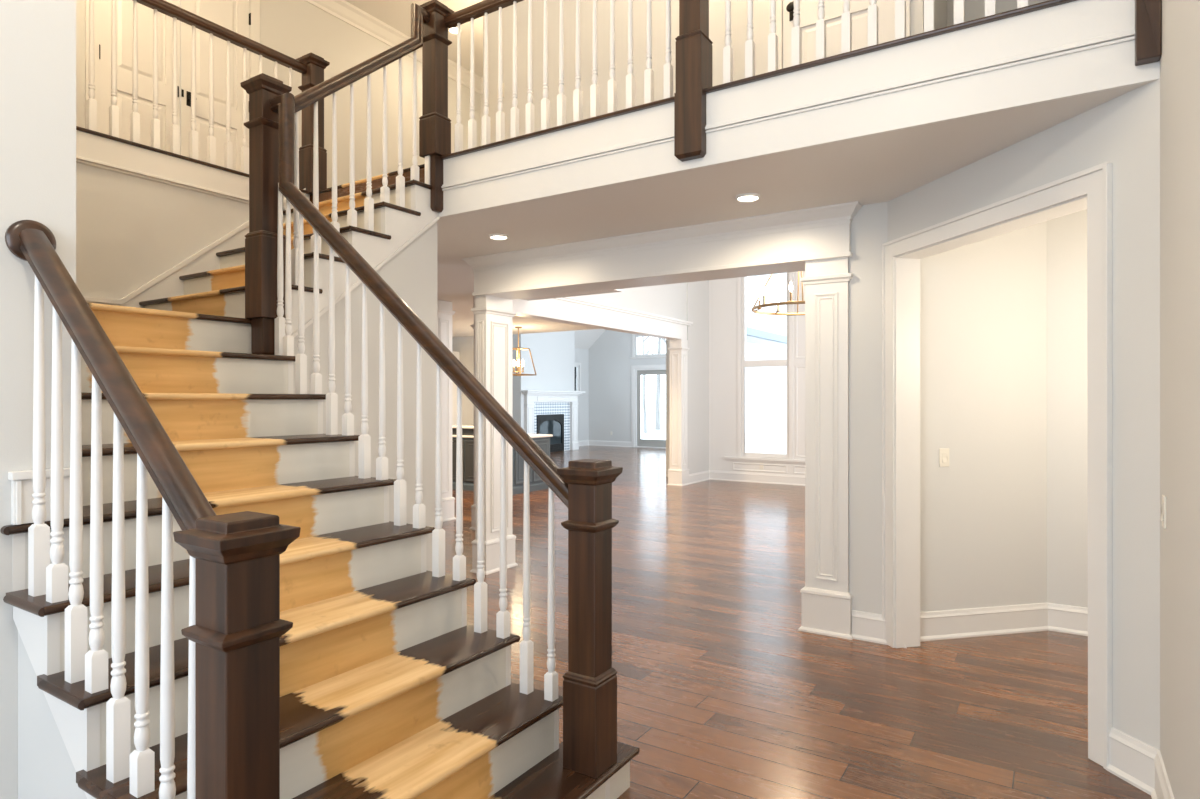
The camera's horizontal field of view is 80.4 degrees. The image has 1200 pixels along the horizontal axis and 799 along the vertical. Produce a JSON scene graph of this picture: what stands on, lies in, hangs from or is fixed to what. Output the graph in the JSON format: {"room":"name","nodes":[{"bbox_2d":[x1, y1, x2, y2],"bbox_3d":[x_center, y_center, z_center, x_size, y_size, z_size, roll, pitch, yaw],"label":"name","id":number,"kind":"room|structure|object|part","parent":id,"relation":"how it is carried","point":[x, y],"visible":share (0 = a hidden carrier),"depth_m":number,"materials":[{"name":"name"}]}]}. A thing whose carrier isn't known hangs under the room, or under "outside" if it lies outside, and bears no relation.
{"room":"entrance hall","nodes":[
{"label":"entrance hall","id":0,"kind":"room"},
{"bbox_2d":[0,0,75,798],"bbox_3d":[-4.288,-1.277,1.554,3.700,5.580,3.997,0,0,33],"label":"wall","id":1,"kind":"structure","parent":0,"point":[38,37],"depth_m":2.13,"materials":[{"name":"white paint"}]},
{"bbox_2d":[76,126,306,192],"bbox_3d":[-2.974,-1.609,4.523,0.155,0.021,2.423,0,0,33],"label":"trim","id":2,"kind":"structure","parent":1,"relation":"attached to","point":[77,127],"depth_m":4.59,"materials":[{"name":"wood"}]},
{"bbox_2d":[76,130,309,209],"bbox_3d":[-2.920,-1.506,4.501,0.030,0.187,2.443,0,0,33],"label":"trim","id":3,"kind":"structure","parent":1,"relation":"attached to","point":[93,150],"depth_m":4.59,"materials":[{"name":"white paint"}]},
{"bbox_2d":[76,162,248,299],"bbox_3d":[-2.987,-0.036,4.544,0.130,3.098,2.443,0,0,33],"label":"wall","id":4,"kind":"structure","parent":0,"point":[131,230],"depth_m":4.49,"materials":[{"name":"white paint"}]},
{"bbox_2d":[76,0,480,187],"bbox_3d":[-2.990,-2.841,5.859,1.290,2.452,7.050,0,0,33],"label":"wall","id":5,"kind":"structure","parent":0,"point":[295,29],"depth_m":7.38,"materials":[{"name":"white paint"}]},
{"bbox_2d":[99,0,179,154],"bbox_3d":[-3.709,-2.675,5.724,0.055,2.100,0.615,0,0,33],"label":"door","id":6,"kind":"structure","parent":5,"relation":"in","point":[124,8],"depth_m":5.72,"materials":[{"name":"white paint"}]},
{"bbox_3d":[-3.710,-3.105,5.735,0.024,1.000,0.375,0,0,33],"label":"panel","id":7,"kind":"part","parent":6,"relation":"part of","materials":[{"name":"white paint"}]},
{"bbox_3d":[-3.710,-2.145,5.735,0.024,0.580,0.375,0,0,33],"label":"panel","id":8,"kind":"part","parent":6,"relation":"part of","materials":[{"name":"white paint"}]},
{"bbox_2d":[85,0,259,131],"bbox_3d":[-3.804,-2.721,5.598,0.078,2.213,2.338,0,0,33],"label":"door frame","id":9,"kind":"structure","parent":5,"relation":"attached to","point":[254,5],"depth_m":5.45,"materials":[{"name":"white paint"}]},
{"bbox_2d":[180,0,250,171],"bbox_3d":[-3.353,-2.675,6.235,0.105,2.100,0.616,0,0,33],"label":"door","id":10,"kind":"structure","parent":5,"relation":"in","point":[233,15],"depth_m":6.23,"materials":[{"name":"white paint"}]},
{"bbox_3d":[-3.466,-2.555,6.024,0.069,0.120,0.060,0,0,33],"label":"knob","id":11,"kind":"part","parent":10,"relation":"part of","materials":[{"name":"black metal"}]},
{"bbox_3d":[-3.382,-3.105,6.247,0.024,1.000,0.375,0,0,33],"label":"panel","id":12,"kind":"part","parent":10,"relation":"part of","materials":[{"name":"white paint"}]},
{"bbox_3d":[-3.382,-2.145,6.247,0.024,0.580,0.375,0,0,33],"label":"panel","id":13,"kind":"part","parent":10,"relation":"part of","materials":[{"name":"white paint"}]},
{"bbox_2d":[304,0,482,93],"bbox_3d":[-0.354,-3.992,4.884,6.540,0.150,5.853,0,0,33],"label":"crown molding","id":14,"kind":"structure","parent":5,"relation":"attached to","point":[342,10],"depth_m":7.63,"materials":[{"name":"white paint"}]},
{"bbox_2d":[293,221,436,570],"bbox_3d":[-2.017,0.123,4.632,1.410,2.780,1.230,0,0,33],"label":"wall","id":15,"kind":"structure","parent":0,"point":[411,273],"depth_m":4.47,"materials":[{"name":"white paint"}]},
{"bbox_2d":[310,168,424,203],"bbox_3d":[-0.719,-1.430,4.407,6.640,0.366,7.050,0,0,33],"label":"floor","id":16,"kind":"structure","parent":0,"point":[377,183],"depth_m":5.19,"materials":[{"name":"brown wood"}]},
{"bbox_2d":[86,0,329,194],"bbox_3d":[-2.898,-2.141,4.564,0.180,1.092,2.573,0,0,33],"label":"gallery railing","id":17,"kind":"object","parent":16,"relation":"on","point":[311,66],"visible":0.63,"depth_m":4.92,"materials":[{"name":"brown wood"}]},
{"bbox_3d":[-2.954,-2.577,4.513,0.066,0.072,2.428,0,0,33],"label":"handrail","id":18,"kind":"part","parent":17,"relation":"part of","materials":[{"name":"brown wood"}]},
{"bbox_3d":[-2.253,-2.280,5.572,0.120,0.665,0.120,0,0,33],"label":"newel post","id":19,"kind":"part","parent":17,"relation":"part of","materials":[{"name":"brown wood"}]},
{"bbox_2d":[444,0,1161,161],"bbox_3d":[0.558,-1.950,3.732,3.759,1.363,0.180,0,0,33],"label":"balcony railing","id":20,"kind":"object","parent":16,"relation":"on","point":[693,43],"visible":0.95,"depth_m":3.74,"materials":[{"name":"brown wood"}]},
{"bbox_3d":[0.539,-2.527,3.756,3.700,0.072,0.066,0,0,33],"label":"handrail","id":21,"kind":"part","parent":20,"relation":"part of","materials":[{"name":"brown wood"}]},
{"bbox_3d":[0.500,-2.224,3.770,0.120,0.665,0.120,0,0,33],"label":"newel post","id":22,"kind":"part","parent":20,"relation":"part of","materials":[{"name":"brown wood"}]},
{"bbox_2d":[345,0,482,76],"bbox_3d":[-1.406,-4.092,3.184,7.000,0.050,10.050,0,0,33],"label":"ceiling","id":23,"kind":"structure","parent":0,"point":[395,13],"depth_m":7.64,"materials":[{"name":"white paint"}]},
{"bbox_2d":[448,27,461,33],"bbox_3d":[-1.594,-4.064,7.809,0.148,0.026,0.148,0,0,33],"label":"recessed light","id":24,"kind":"object","parent":23,"relation":"in","point":[452,30],"visible":0.63,"depth_m":7.82,"materials":[{"name":"white paint"}]},
{"bbox_2d":[452,336,473,425],"bbox_3d":[-2.321,-1.787,13.818,7.600,6.600,0.220,0,0,33],"label":"wall","id":25,"kind":"structure","parent":0,"point":[464,346],"depth_m":13.87,"materials":[{"name":"white paint"}]},
{"bbox_2d":[513,331,574,428],"bbox_3d":[-1.756,-0.537,20.631,0.690,4.100,2.570,0,0,33],"label":"wall","id":26,"kind":"structure","parent":0,"point":[553,353],"depth_m":20.22,"materials":[{"name":"white paint"}]},
{"bbox_2d":[481,94,622,300],"bbox_3d":[-0.689,-2.647,8.631,2.180,2.840,0.100,0,0,33],"label":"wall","id":27,"kind":"structure","parent":0,"point":[619,290],"depth_m":8.54,"materials":[{"name":"white paint"}]},
{"bbox_2d":[575,348,588,440],"bbox_3d":[-2.875,-0.137,19.662,0.150,3.300,9.230,0,0,33],"label":"wall","id":28,"kind":"structure","parent":0,"point":[581,355],"depth_m":23.17,"materials":[{"name":"white paint"}]},
{"bbox_2d":[575,362,582,394],"bbox_3d":[-0.898,-0.676,22.683,0.185,1.028,0.970,0,0,33],"label":"window","id":29,"kind":"structure","parent":28,"relation":"in","point":[577,365],"depth_m":22.96,"materials":[{"name":"white paint"}]},
{"bbox_3d":[-0.858,-0.689,22.657,0.020,1.003,0.890,0,0,33],"label":"casing","id":30,"kind":"part","parent":29,"relation":"part of","materials":[{"name":"white paint"}]},
{"bbox_2d":[575,329,604,349],"bbox_3d":[-0.086,-3.137,17.878,6.770,3.251,9.230,0,0,33],"label":"ceiling","id":31,"kind":"structure","parent":0,"point":[584,339],"depth_m":22.75,"materials":[{"name":"white paint"}]},
{"bbox_2d":[641,412,665,439],"bbox_3d":[15.820,1.973,43.298,100.000,0.280,90.000,0,0,33],"label":"snow","id":32,"kind":"object","parent":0,"point":[654,434],"depth_m":46.48,"materials":[{"name":"white snow"}]},
{"bbox_2d":[638,338,660,429],"bbox_3d":[3.332,-4.573,42.787,3.540,12.872,2.275,0,0,-31],"label":"bare tree","id":33,"kind":"object","parent":32,"relation":"on","point":[657,401],"visible":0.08,"depth_m":42.75,"materials":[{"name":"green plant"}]},
{"bbox_2d":[642,336,660,432],"bbox_3d":[3.107,-4.429,39.054,2.554,12.595,2.458,0,0,33],"label":"bare tree","id":34,"kind":"object","parent":32,"relation":"on","point":[643,340],"visible":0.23,"depth_m":38.74,"materials":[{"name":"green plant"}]},
{"bbox_2d":[646,337,659,353],"bbox_3d":[1.464,-2.813,30.595,2.778,9.355,2.366,0,0,1],"label":"bare tree","id":35,"kind":"object","parent":32,"relation":"on","point":[652,337],"visible":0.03,"depth_m":29.90,"materials":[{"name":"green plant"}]},
{"bbox_2d":[573,276,785,476],"bbox_3d":[2.104,-1.787,14.370,0.940,6.600,12.580,0,0,33],"label":"wall","id":36,"kind":"structure","parent":0,"point":[688,301],"depth_m":13.00,"materials":[{"name":"white paint"}]},
{"bbox_2d":[473,296,692,339],"bbox_3d":[0.079,-1.222,10.508,0.290,0.330,5.450,0,0,33],"label":"beam","id":37,"kind":"structure","parent":36,"relation":"attached to","point":[568,310],"depth_m":10.25,"materials":[{"name":"white paint"}]},
{"bbox_2d":[589,273,786,441],"bbox_3d":[2.453,-1.787,21.709,6.620,6.600,0.160,0,0,33],"label":"wall","id":38,"kind":"structure","parent":0,"point":[610,360],"depth_m":22.90,"materials":[{"name":"white paint"}]},
{"bbox_2d":[578,440,630,446],"bbox_3d":[-0.154,1.425,22.254,1.640,0.175,1.730,0,0,33],"label":"baseboard","id":39,"kind":"structure","parent":38,"relation":"attached to","point":[584,442],"depth_m":23.02,"materials":[{"name":"white paint"}]},
{"bbox_2d":[631,364,665,448],"bbox_3d":[2.214,0.218,21.837,2.800,2.598,0.160,0,0,33],"label":"door","id":40,"kind":"structure","parent":38,"relation":"in","point":[637,371],"depth_m":22.47,"materials":[{"name":"white paint"}]},
{"bbox_3d":[1.720,0.238,22.197,1.040,2.030,0.006,0,0,33],"label":"glass","id":41,"kind":"part","parent":40,"relation":"part of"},
{"bbox_2d":[631,334,665,357],"bbox_3d":[2.202,-1.711,21.819,2.820,0.818,0.185,0,0,33],"label":"window","id":42,"kind":"structure","parent":38,"relation":"in","point":[637,355],"depth_m":22.43,"materials":[{"name":"white paint"}]},
{"bbox_3d":[2.176,-1.724,21.779,2.740,0.793,0.020,0,0,33],"label":"casing","id":43,"kind":"part","parent":42,"relation":"part of","materials":[{"name":"white paint"}]},
{"bbox_3d":[2.194,-1.319,21.806,2.820,0.035,0.155,0,0,33],"label":"sill","id":44,"kind":"part","parent":42,"relation":"part of","materials":[{"name":"white paint"}]},
{"bbox_2d":[709,271,804,475],"bbox_3d":[4.011,-1.137,12.285,4.520,5.300,0.160,0,0,33],"label":"wall","id":45,"kind":"structure","parent":0,"point":[722,292],"depth_m":13.21,"materials":[{"name":"white paint"}]},
{"bbox_2d":[689,470,804,485],"bbox_3d":[3.714,1.425,11.839,4.500,0.175,0.910,0,0,33],"label":"baseboard","id":46,"kind":"structure","parent":45,"relation":"attached to","point":[798,480],"depth_m":12.93,"materials":[{"name":"white paint"}]},
{"bbox_2d":[724,272,804,473],"bbox_3d":[4.083,-0.539,12.111,4.170,3.695,0.055,0,0,33],"label":"trim","id":47,"kind":"structure","parent":45,"relation":"attached to","point":[797,362],"depth_m":12.53,"materials":[{"name":"white paint"}]},
{"bbox_2d":[737,272,792,459],"bbox_3d":[3.013,-0.724,12.893,1.045,3.593,0.150,0,0,33],"label":"window","id":48,"kind":"structure","parent":45,"relation":"in","point":[788,362],"depth_m":13.08,"materials":[{"name":"white paint"}]},
{"bbox_2d":[483,0,1048,142],"bbox_3d":[1.506,-2.656,5.844,4.760,2.821,2.230,0,0,33],"label":"wall","id":49,"kind":"structure","parent":0,"point":[944,9],"depth_m":5.45,"materials":[{"name":"white paint"}]},
{"bbox_2d":[783,0,893,67],"bbox_3d":[1.497,-2.625,4.507,0.695,2.000,0.105,0,0,33],"label":"door","id":50,"kind":"structure","parent":49,"relation":"in","point":[833,9],"depth_m":4.54,"materials":[{"name":"white paint"}]},
{"bbox_3d":[1.253,-2.555,4.642,0.060,0.120,0.069,0,0,33],"label":"knob","id":51,"kind":"part","parent":50,"relation":"part of","materials":[{"name":"black metal"}]},
{"bbox_3d":[1.514,-2.145,4.534,0.465,0.580,0.024,0,0,33],"label":"panel","id":52,"kind":"part","parent":50,"relation":"part of","materials":[{"name":"white paint"}]},
{"bbox_2d":[769,0,910,69],"bbox_3d":[1.517,-2.667,4.539,0.875,2.103,0.078,0,0,33],"label":"door frame","id":53,"kind":"structure","parent":49,"relation":"attached to","point":[779,3],"depth_m":4.70,"materials":[{"name":"white paint"}]},
{"bbox_2d":[747,342,786,453],"bbox_3d":[3.380,0.088,16.997,0.020,3.550,7.100,0,0,33],"label":"window","id":54,"kind":"structure","parent":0,"point":[766,386],"depth_m":18.40,"materials":[{"name":"white glass"}]},
{"bbox_2d":[747,314,786,348],"bbox_3d":[2.347,-3.247,17.859,3.970,3.680,7.440,0,0,33],"label":"roof wing","id":55,"kind":"structure","parent":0,"point":[759,330],"depth_m":17.36,"materials":[{"name":"grey"}]},
{"bbox_2d":[437,83,1146,337],"bbox_3d":[-1.772,-1.237,9.146,13.560,0.020,7.300,0,0,33],"label":"ceiling","id":56,"kind":"structure","parent":0,"point":[884,167],"depth_m":4.19,"materials":[{"name":"white paint"}]},
{"bbox_2d":[489,234,508,239],"bbox_3d":[-0.759,-1.224,5.328,0.148,0.026,0.148,0,0,33],"label":"recessed light","id":57,"kind":"object","parent":56,"relation":"in","point":[492,236],"visible":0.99,"depth_m":5.33,"materials":[{"name":"white paint"}]},
{"bbox_2d":[513,326,535,375],"bbox_3d":[-1.377,-0.818,11.991,0.440,0.819,0.440,0,0,33],"label":"lantern pendant","id":58,"kind":"object","parent":56,"relation":"hanging from","point":[518,363],"visible":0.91,"depth_m":11.98,"materials":[{"name":"gold metal"}]},
{"bbox_3d":[-1.377,-0.842,11.991,0.260,0.770,0.120,0,0,33],"label":"stem","id":59,"kind":"part","parent":58,"relation":"part of","materials":[{"name":"gold metal"}]},
{"bbox_2d":[463,201,861,299],"bbox_3d":[0.334,-1.067,5.496,3.319,0.320,0.499,0,0,33],"label":"beam","id":60,"kind":"structure","parent":56,"relation":"attached to","point":[782,242],"depth_m":5.17,"materials":[{"name":"white paint"}]},
{"bbox_2d":[736,193,759,201],"bbox_3d":[0.895,-1.224,4.295,0.148,0.026,0.148,0,0,33],"label":"recessed light","id":61,"kind":"object","parent":56,"relation":"in","point":[747,197],"visible":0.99,"depth_m":4.30,"materials":[{"name":"white paint"}]},
{"bbox_2d":[442,445,1151,798],"bbox_3d":[-0.303,1.563,10.105,15.400,0.100,23.100,0,0,33],"label":"floor","id":62,"kind":"structure","parent":0,"point":[721,694],"depth_m":3.92,"materials":[{"name":"brown wood"}]},
{"bbox_2d":[0,164,639,798],"bbox_3d":[-1.501,-0.072,3.471,3.537,3.170,2.888,0,0,33],"label":"staircase","id":63,"kind":"structure","parent":62,"relation":"on","point":[388,690],"depth_m":2.65,"materials":[{"name":"brown wood"}]},
{"bbox_2d":[5,220,300,798],"bbox_3d":[-1.214,0.412,1.803,1.218,1.902,0.180,0,0,33],"label":"stair railing","id":64,"kind":"object","parent":63,"relation":"on","point":[234,631],"visible":1,"depth_m":1.73,"materials":[{"name":"brown wood"}]},
{"bbox_3d":[-1.262,-0.054,1.846,1.090,0.909,0.066,0,0,33],"label":"handrail","id":65,"kind":"part","parent":64,"relation":"part of","materials":[{"name":"brown wood"}]},
{"bbox_3d":[-0.777,0.682,1.523,0.120,0.712,0.120,0,0,33],"label":"newel post","id":66,"kind":"part","parent":64,"relation":"part of","materials":[{"name":"brown wood"}]},
{"bbox_2d":[291,0,453,284],"bbox_3d":[-1.388,-1.627,4.288,0.180,2.010,1.250,0,0,33],"label":"stair railing","id":67,"kind":"object","parent":63,"relation":"on","point":[429,31],"visible":0.92,"depth_m":4.50,"materials":[{"name":"brown wood"}]},
{"bbox_3d":[-1.442,-2.030,4.232,0.066,1.066,1.099,0,0,33],"label":"handrail","id":68,"kind":"part","parent":67,"relation":"part of","materials":[{"name":"brown wood"}]},
{"bbox_3d":[-1.100,-2.207,4.739,0.120,0.700,0.120,0,0,33],"label":"newel post","id":69,"kind":"part","parent":67,"relation":"part of","materials":[{"name":"brown wood"}]},
{"bbox_2d":[240,73,622,777],"bbox_3d":[-0.896,-0.160,3.193,2.212,3.045,0.197,0,0,33],"label":"stair railing","id":70,"kind":"object","parent":63,"relation":"on","point":[584,486],"visible":0.99,"depth_m":3.02,"materials":[{"name":"brown wood"}]},
{"bbox_3d":[-1.755,-1.224,3.734,0.120,0.765,0.120,0,0,33],"label":"newel post","id":71,"kind":"part","parent":70,"relation":"part of","materials":[{"name":"brown wood"}]},
{"bbox_3d":[-0.882,-0.580,3.193,1.933,1.986,0.066,0,0,33],"label":"handrail","id":72,"kind":"part","parent":70,"relation":"part of","materials":[{"name":"brown wood"}]},
{"bbox_3d":[-0.037,0.670,2.653,0.120,0.735,0.120,0,0,33],"label":"newel post","id":73,"kind":"part","parent":70,"relation":"part of","materials":[{"name":"brown wood"}]},
{"bbox_2d":[437,300,455,521],"bbox_3d":[-2.036,0.143,8.899,0.288,2.740,0.368,0,0,33],"label":"pilaster","id":74,"kind":"object","parent":62,"relation":"on","point":[444,308],"visible":0.43,"depth_m":8.88,"materials":[{"name":"white paint"}]},
{"bbox_3d":[-2.014,0.083,8.809,0.301,2.170,0.108,0,0,-22],"label":"panel moulding","id":75,"kind":"part","parent":74,"relation":"part of","materials":[{"name":"white paint"}]},
{"bbox_2d":[452,351,458,424],"bbox_3d":[-3.537,0.288,14.098,1.450,2.450,0.608,0,0,33],"label":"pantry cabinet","id":76,"kind":"object","parent":62,"relation":"on","point":[456,354],"visible":0.02,"depth_m":13.85,"materials":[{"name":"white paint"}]},
{"bbox_2d":[469,314,474,529],"bbox_3d":[-1.292,0.228,8.393,0.288,2.570,0.418,0,0,33],"label":"column","id":77,"kind":"structure","parent":62,"relation":"on","point":[472,325],"depth_m":8.30,"materials":[{"name":"white paint"}]},
{"bbox_2d":[470,295,517,574],"bbox_3d":[-0.945,0.301,6.350,0.193,2.424,0.428,0,0,33],"label":"column","id":78,"kind":"structure","parent":62,"relation":"on","point":[494,316],"depth_m":6.26,"materials":[{"name":"white paint"}]},
{"bbox_3d":[-0.928,0.240,6.283,0.320,1.855,0.080,0,0,-39],"label":"panel moulding","id":79,"kind":"part","parent":78,"relation":"part of","materials":[{"name":"white paint"}]},
{"bbox_2d":[452,425,552,494],"bbox_3d":[-1.977,0.979,12.246,2.133,1.068,1.088,0,0,33],"label":"kitchen island","id":80,"kind":"object","parent":62,"relation":"on","point":[536,483],"visible":0.2,"depth_m":11.78,"materials":[{"name":"grey paint"}]},
{"bbox_3d":[-2.469,1.018,11.963,0.480,0.690,0.021,0,0,33],"label":"cabinet door","id":81,"kind":"part","parent":80,"relation":"part of","materials":[{"name":"grey paint"}]},
{"bbox_2d":[452,428,473,435],"bbox_3d":[-2.514,0.540,12.077,1.350,0.115,0.080,0,0,33],"label":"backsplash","id":82,"kind":"structure","parent":80,"relation":"on","point":[454,430],"depth_m":11.86,"materials":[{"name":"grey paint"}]},
{"bbox_3d":[-2.043,1.018,11.691,0.480,0.690,0.021,0,0,33],"label":"cabinet door","id":83,"kind":"part","parent":80,"relation":"part of","materials":[{"name":"grey paint"}]},
{"bbox_3d":[-1.982,1.453,12.259,2.094,0.120,1.044,0,0,33],"label":"moulding","id":84,"kind":"part","parent":80,"relation":"part of","materials":[{"name":"grey paint"}]},
{"bbox_2d":[452,434,552,437],"bbox_3d":[-1.979,0.618,12.260,2.115,0.039,1.065,0,0,33],"label":"island countertop","id":85,"kind":"structure","parent":80,"relation":"on","point":[531,435],"depth_m":11.83,"materials":[{"name":"white stone"}]},
{"bbox_3d":[-1.233,1.018,11.507,0.021,0.690,0.440,0,0,33],"label":"cabinet door","id":86,"kind":"part","parent":80,"relation":"part of","materials":[{"name":"grey paint"}]},
{"bbox_3d":[-0.985,1.018,11.895,0.021,0.690,0.440,0,0,33],"label":"cabinet door","id":87,"kind":"part","parent":80,"relation":"part of","materials":[{"name":"grey paint"}]},
{"bbox_2d":[520,390,584,451],"bbox_3d":[-1.307,0.632,20.451,0.260,1.767,2.810,0,0,33],"label":"fireplace","id":88,"kind":"object","parent":62,"relation":"on","point":[555,413],"visible":0.78,"depth_m":20.60,"materials":[{"name":"white paint"}]},
{"bbox_3d":[-1.430,0.943,20.471,0.004,0.700,1.090,0,0,33],"label":"glass","id":89,"kind":"part","parent":88,"relation":"part of","materials":[{"name":"grey"}]},
{"bbox_3d":[-1.416,0.973,20.461,0.043,1.085,1.290,0,0,33],"label":"arched door frame","id":90,"kind":"part","parent":88,"relation":"part of","materials":[{"name":"black metal"}]},
{"bbox_2d":[520,390,584,395],"bbox_3d":[-1.307,-0.184,20.451,0.260,0.135,2.810,0,0,33],"label":"mantel shelf","id":91,"kind":"object","parent":88,"relation":"attached to","point":[526,392],"depth_m":20.17,"materials":[{"name":"white paint"}]},
{"bbox_2d":[667,339,689,485],"bbox_3d":[1.396,0.228,12.609,0.303,2.570,0.318,0,0,33],"label":"column","id":92,"kind":"structure","parent":62,"relation":"on","point":[678,473],"depth_m":12.50,"materials":[{"name":"white paint"}]},
{"bbox_3d":[1.415,0.183,12.524,0.275,1.970,0.100,0,0,-14],"label":"panel moulding","id":93,"kind":"part","parent":92,"relation":"part of","materials":[{"name":"white paint"}]},
{"bbox_2d":[798,257,852,639],"bbox_3d":[1.550,0.301,4.724,0.342,2.424,0.398,0,0,33],"label":"pilaster","id":94,"kind":"object","parent":62,"relation":"on","point":[826,599],"visible":0.66,"depth_m":4.58,"materials":[{"name":"white paint"}]},
{"bbox_3d":[1.579,0.240,4.619,0.350,1.855,0.133,0,0,-19],"label":"panel moulding","id":95,"kind":"part","parent":94,"relation":"part of","materials":[{"name":"white paint"}]},
{"bbox_2d":[849,202,887,613],"bbox_3d":[1.779,0.143,4.601,0.241,2.740,0.330,0,0,33],"label":"wall","id":96,"kind":"structure","parent":0,"point":[869,226],"depth_m":4.47,"materials":[{"name":"white paint"}]},
{"bbox_2d":[852,610,906,647],"bbox_3d":[1.745,1.425,4.431,0.326,0.175,0.062,0,0,33],"label":"baseboard","id":97,"kind":"structure","parent":96,"relation":"attached to","point":[866,626],"depth_m":4.45,"materials":[{"name":"white paint"}]},
{"bbox_2d":[920,209,1087,611],"bbox_3d":[2.709,0.143,3.568,2.480,2.740,2.330,0,0,33],"label":"wall","id":98,"kind":"structure","parent":0,"point":[1003,318],"depth_m":4.59,"materials":[{"name":"white paint"}]},
{"bbox_2d":[438,0,1159,217],"bbox_3d":[0.522,-1.413,3.739,3.830,0.379,0.038,0,0,33],"label":"trim","id":99,"kind":"structure","parent":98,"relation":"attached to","point":[1079,47],"depth_m":3.32,"materials":[{"name":"white paint"}]},
{"bbox_2d":[939,448,948,466],"bbox_3d":[2.184,0.368,4.502,0.072,0.116,0.012,0,0,-13],"label":"light switch","id":100,"kind":"object","parent":98,"relation":"attached to","point":[943,452],"visible":1,"depth_m":4.50,"materials":[{"name":"white plastic"}]},
{"bbox_2d":[920,603,1087,641],"bbox_3d":[3.100,1.425,4.381,2.378,0.175,0.508,0,0,14],"label":"baseboard","id":101,"kind":"structure","parent":98,"relation":"attached to","point":[1022,618],"depth_m":4.57,"materials":[{"name":"white paint"}]},
{"bbox_2d":[888,79,1159,749],"bbox_3d":[2.036,0.143,3.579,0.160,2.740,1.788,0,0,-12],"label":"wall","id":102,"kind":"structure","parent":0,"point":[1123,131],"depth_m":2.85,"materials":[{"name":"white paint"}]},
{"bbox_2d":[882,163,1111,768],"bbox_3d":[2.004,0.272,3.675,0.193,2.483,1.552,0,0,-12],"label":"door frame","id":103,"kind":"structure","parent":102,"relation":"attached to","point":[1090,189],"depth_m":3.59,"materials":[{"name":"white paint"}]},
{"bbox_2d":[1160,0,1199,798],"bbox_3d":[1.356,-1.277,1.341,0.160,5.580,9.720,0,0,33],"label":"wall","id":104,"kind":"structure","parent":0,"point":[1180,57],"depth_m":2.25,"materials":[{"name":"white paint"}]},
{"bbox_2d":[440,0,1076,159],"bbox_3d":[0.548,-1.609,3.762,3.810,0.019,0.130,0,0,33],"label":"trim","id":105,"kind":"structure","parent":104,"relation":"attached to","point":[1051,3],"depth_m":3.41,"materials":[{"name":"wood"}]},
{"bbox_2d":[1106,727,1173,798],"bbox_3d":[0.400,1.425,0.145,0.162,0.175,6.476,0,0,33],"label":"baseboard","id":106,"kind":"structure","parent":104,"relation":"attached to","point":[1132,760],"depth_m":2.77,"materials":[{"name":"white paint"}]},
{"bbox_2d":[1160,495,1165,528],"bbox_3d":[2.050,0.408,2.586,0.012,0.116,0.072,0,0,33],"label":"light switch","id":107,"kind":"object","parent":104,"relation":"attached to","point":[1163,510],"visible":1,"depth_m":2.57,"materials":[{"name":"white plastic"}]},
{"bbox_3d":[2.053,0.408,2.584,0.006,0.116,0.072,0,0,33],"label":"plate","id":108,"kind":"part","parent":107,"relation":"part of","materials":[{"name":"white plastic"}]},
{"bbox_3d":[1.942,-3.812,9.162,4.800,0.050,7.530,0,0,33],"label":"ceiling","id":109,"kind":"structure","parent":0,"visible":0},
{"bbox_2d":[752,271,804,314],"bbox_3d":[1.972,-2.335,7.000,0.938,2.904,0.938,0,0,33],"label":"chandelier","id":110,"kind":"object","parent":109,"relation":"hanging from","point":[759,307],"visible":0.44,"depth_m":7.06,"materials":[{"name":"gold metal"}]},
{"bbox_2d":[755,291,761,310],"bbox_3d":[1.604,-1.000,7.194,0.080,0.215,0.046,0,0,33],"label":"candle","id":111,"kind":"object","parent":110,"relation":"on","point":[759,293],"depth_m":7.18,"materials":[{"name":"beige wax"}]},
{"bbox_3d":[1.689,-1.207,7.064,0.352,0.627,0.014,0,0,13],"label":"frame rod","id":112,"kind":"part","parent":110,"relation":"part of","materials":[{"name":"gold metal"}]},
{"bbox_2d":[762,286,765,303],"bbox_3d":[1.578,-1.000,6.875,0.063,0.215,0.068,0,0,33],"label":"candle","id":113,"kind":"object","parent":110,"relation":"on","point":[764,290],"depth_m":6.87,"materials":[{"name":"beige wax"}]},
{"bbox_2d":[775,293,779,313],"bbox_3d":[1.848,-1.000,7.395,0.069,0.215,0.062,0,0,33],"label":"candle","id":114,"kind":"object","parent":110,"relation":"on","point":[778,297],"depth_m":7.37,"materials":[{"name":"beige wax"}]},
{"bbox_2d":[789,282,792,300],"bbox_3d":[1.778,-1.000,6.632,0.048,0.215,0.079,0,0,33],"label":"candle","id":115,"kind":"object","parent":110,"relation":"on","point":[790,286],"depth_m":6.64,"materials":[{"name":"beige wax"}]},
{"bbox_3d":[2.035,-1.207,7.283,0.014,0.627,0.352,0,0,13],"label":"frame rod","id":116,"kind":"part","parent":110,"relation":"part of","materials":[{"name":"gold metal"}]},
{"bbox_3d":[1.909,-1.207,6.717,0.014,0.627,0.352,0,0,13],"label":"frame rod","id":117,"kind":"part","parent":110,"relation":"part of","materials":[{"name":"gold metal"}]}
]}

